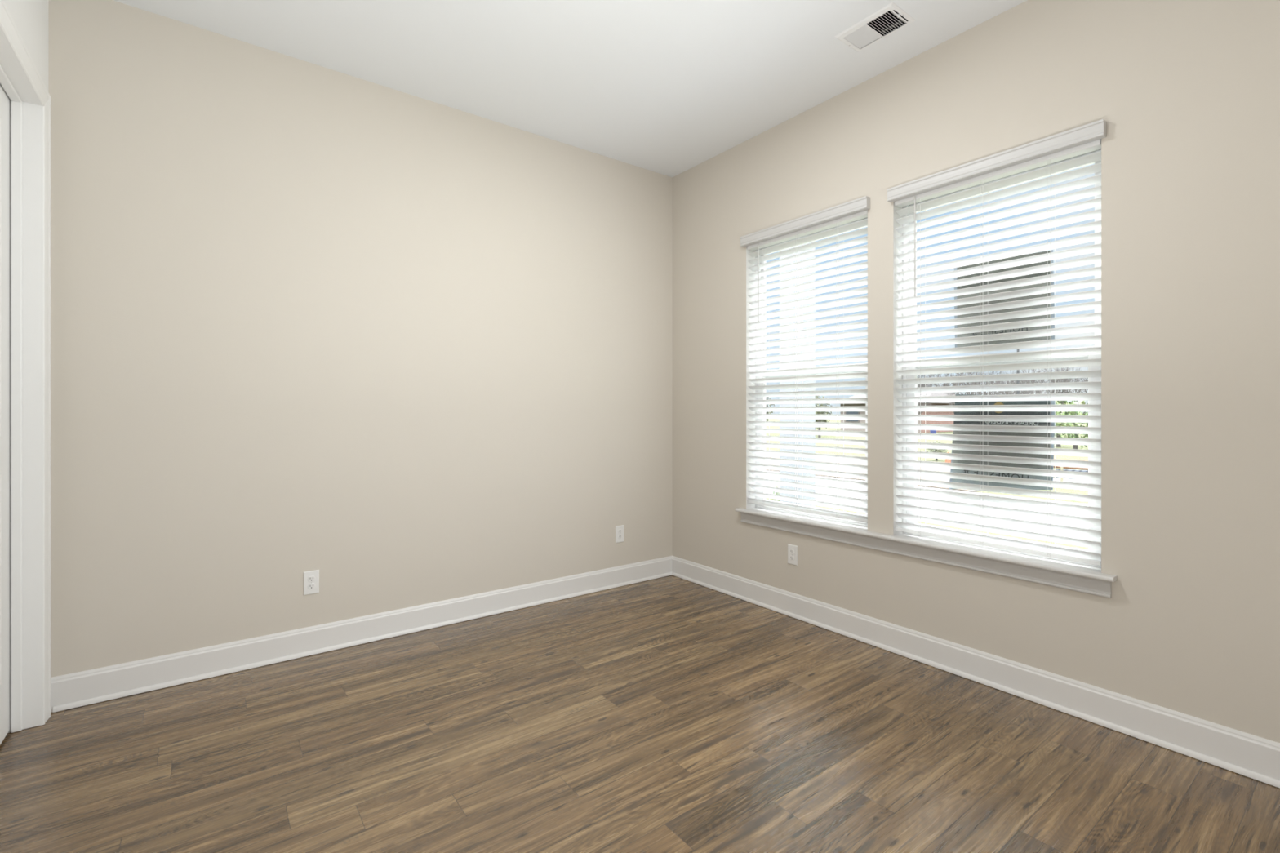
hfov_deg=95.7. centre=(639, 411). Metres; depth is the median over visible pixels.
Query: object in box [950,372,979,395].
bare tree
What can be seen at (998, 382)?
bare tree
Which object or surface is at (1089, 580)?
window sill
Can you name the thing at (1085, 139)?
window blind
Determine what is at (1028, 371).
bare tree
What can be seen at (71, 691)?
baseboard
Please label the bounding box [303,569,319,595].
electrical outlet
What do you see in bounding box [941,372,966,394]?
bare tree
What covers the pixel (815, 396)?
evergreen tree
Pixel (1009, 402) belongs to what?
sign
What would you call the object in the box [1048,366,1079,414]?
bare tree
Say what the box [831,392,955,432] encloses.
brick house
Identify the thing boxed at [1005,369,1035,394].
bare tree
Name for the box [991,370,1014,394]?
bare tree
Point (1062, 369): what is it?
bare tree
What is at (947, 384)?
bare tree
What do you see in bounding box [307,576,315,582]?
receptacle
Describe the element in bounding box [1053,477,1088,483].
street
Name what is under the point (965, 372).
bare tree
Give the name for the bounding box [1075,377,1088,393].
bare tree
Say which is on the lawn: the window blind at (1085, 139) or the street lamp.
the street lamp
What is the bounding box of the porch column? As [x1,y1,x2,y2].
[779,241,815,506]
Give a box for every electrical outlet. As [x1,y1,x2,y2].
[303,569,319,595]
[615,524,623,542]
[787,543,797,565]
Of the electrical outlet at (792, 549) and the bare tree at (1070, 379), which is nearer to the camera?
the electrical outlet at (792, 549)
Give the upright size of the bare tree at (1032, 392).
4.889 m
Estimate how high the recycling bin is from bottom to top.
0.520 m
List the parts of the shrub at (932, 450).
leafy crown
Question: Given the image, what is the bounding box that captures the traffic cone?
[945,452,951,462]
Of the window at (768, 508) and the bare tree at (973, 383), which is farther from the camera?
the bare tree at (973, 383)
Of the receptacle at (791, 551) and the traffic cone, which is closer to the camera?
the receptacle at (791, 551)
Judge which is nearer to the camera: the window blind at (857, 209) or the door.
the door
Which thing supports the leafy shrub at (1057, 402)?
on the lawn
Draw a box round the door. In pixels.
[0,0,50,744]
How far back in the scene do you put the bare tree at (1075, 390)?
83.49 m
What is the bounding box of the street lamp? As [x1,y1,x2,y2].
[1016,349,1019,394]
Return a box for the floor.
[0,575,1279,852]
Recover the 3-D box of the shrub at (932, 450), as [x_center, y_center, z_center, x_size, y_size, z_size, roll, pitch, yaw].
[10.179,1.394,19.879,0.757,0.614,0.729,0,0,-4]
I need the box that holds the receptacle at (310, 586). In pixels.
[307,583,315,589]
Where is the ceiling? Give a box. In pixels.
[113,0,1026,177]
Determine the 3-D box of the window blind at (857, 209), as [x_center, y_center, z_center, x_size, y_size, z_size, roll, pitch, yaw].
[0.977,-0.269,3.500,0.098,1.772,0.916,0,0,-37]
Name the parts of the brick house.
house pane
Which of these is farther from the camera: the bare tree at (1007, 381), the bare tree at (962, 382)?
the bare tree at (1007, 381)
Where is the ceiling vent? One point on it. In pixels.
(860, 34)
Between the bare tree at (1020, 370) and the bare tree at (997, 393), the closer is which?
the bare tree at (997, 393)
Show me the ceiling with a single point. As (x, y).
(666, 87)
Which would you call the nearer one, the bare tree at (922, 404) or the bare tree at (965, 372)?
the bare tree at (922, 404)
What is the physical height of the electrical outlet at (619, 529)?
0.119 m
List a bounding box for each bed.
[765,449,1054,492]
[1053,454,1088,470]
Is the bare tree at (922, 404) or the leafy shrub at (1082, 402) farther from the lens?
the bare tree at (922, 404)
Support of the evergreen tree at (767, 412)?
on the lawn
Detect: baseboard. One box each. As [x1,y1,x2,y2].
[50,555,671,712]
[671,555,1279,788]
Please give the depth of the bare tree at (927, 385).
59.37 m
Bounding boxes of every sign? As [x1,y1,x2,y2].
[948,394,1054,489]
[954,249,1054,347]
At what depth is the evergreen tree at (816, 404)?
37.40 m
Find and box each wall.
[4,0,48,92]
[48,0,672,677]
[672,0,1279,742]
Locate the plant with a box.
[771,484,779,501]
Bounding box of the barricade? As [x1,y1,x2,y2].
[1055,466,1088,481]
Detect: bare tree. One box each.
[918,373,940,386]
[918,393,935,414]
[931,373,959,386]
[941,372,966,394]
[946,382,965,413]
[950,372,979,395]
[956,372,983,394]
[962,382,991,395]
[969,371,1000,395]
[977,370,1003,395]
[990,381,1021,395]
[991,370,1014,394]
[995,369,1024,394]
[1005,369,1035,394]
[1008,368,1045,394]
[1019,379,1051,394]
[1022,368,1046,394]
[1035,367,1067,394]
[1045,368,1078,413]
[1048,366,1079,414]
[1068,369,1088,415]
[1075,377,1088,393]
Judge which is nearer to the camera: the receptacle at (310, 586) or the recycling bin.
the receptacle at (310, 586)
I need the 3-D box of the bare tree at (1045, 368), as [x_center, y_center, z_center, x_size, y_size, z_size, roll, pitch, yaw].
[58.922,-2.605,86.145,4.099,8.614,3.916,0,0,-13]
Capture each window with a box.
[755,217,867,527]
[902,149,1101,568]
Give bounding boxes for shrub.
[924,448,947,461]
[1055,400,1084,447]
[1055,400,1088,448]
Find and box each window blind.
[740,195,870,523]
[886,119,1106,566]
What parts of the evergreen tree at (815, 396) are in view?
leafy crown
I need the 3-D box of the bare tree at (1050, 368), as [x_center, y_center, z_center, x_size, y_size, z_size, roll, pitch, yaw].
[55.287,-2.547,76.435,3.863,8.498,4.043,0,0,4]
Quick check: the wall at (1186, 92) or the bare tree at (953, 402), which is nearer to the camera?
the wall at (1186, 92)
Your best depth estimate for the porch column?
5.91 m
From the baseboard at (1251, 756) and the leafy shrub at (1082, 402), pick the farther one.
the leafy shrub at (1082, 402)
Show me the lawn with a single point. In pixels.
(1064, 446)
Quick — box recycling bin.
[929,430,936,433]
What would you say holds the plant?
on the lawn
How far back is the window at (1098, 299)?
2.72 m
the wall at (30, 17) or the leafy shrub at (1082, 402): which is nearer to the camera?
the wall at (30, 17)
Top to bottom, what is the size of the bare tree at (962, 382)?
4.307 m
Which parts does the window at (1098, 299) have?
sash, sash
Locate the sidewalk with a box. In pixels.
[765,470,1088,540]
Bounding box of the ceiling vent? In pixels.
[834,1,915,52]
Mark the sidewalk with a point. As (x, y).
(935, 497)
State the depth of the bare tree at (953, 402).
42.81 m
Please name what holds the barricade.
on the lawn
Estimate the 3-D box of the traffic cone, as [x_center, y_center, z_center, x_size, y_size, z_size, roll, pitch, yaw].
[9.220,1.447,17.309,0.320,0.450,0.320,0,0,-37]
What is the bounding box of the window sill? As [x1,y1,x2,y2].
[734,507,1116,598]
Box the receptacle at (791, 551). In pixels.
[789,549,794,554]
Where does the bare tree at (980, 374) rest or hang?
on the lawn
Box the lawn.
[765,418,1088,550]
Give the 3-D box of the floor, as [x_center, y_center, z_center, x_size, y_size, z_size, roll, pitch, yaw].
[-0.402,1.312,1.489,4.600,0.120,3.950,0,0,-37]
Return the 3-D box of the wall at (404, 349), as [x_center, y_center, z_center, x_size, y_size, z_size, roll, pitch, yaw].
[-1.610,-0.212,3.127,4.880,3.168,0.120,0,0,-37]
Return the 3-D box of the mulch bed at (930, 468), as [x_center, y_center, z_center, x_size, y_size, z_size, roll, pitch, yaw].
[1.185,1.737,25.242,6.500,0.130,27.900,0,0,-37]
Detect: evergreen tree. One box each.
[765,391,774,421]
[815,395,830,435]
[815,397,831,437]
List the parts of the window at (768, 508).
sash, sash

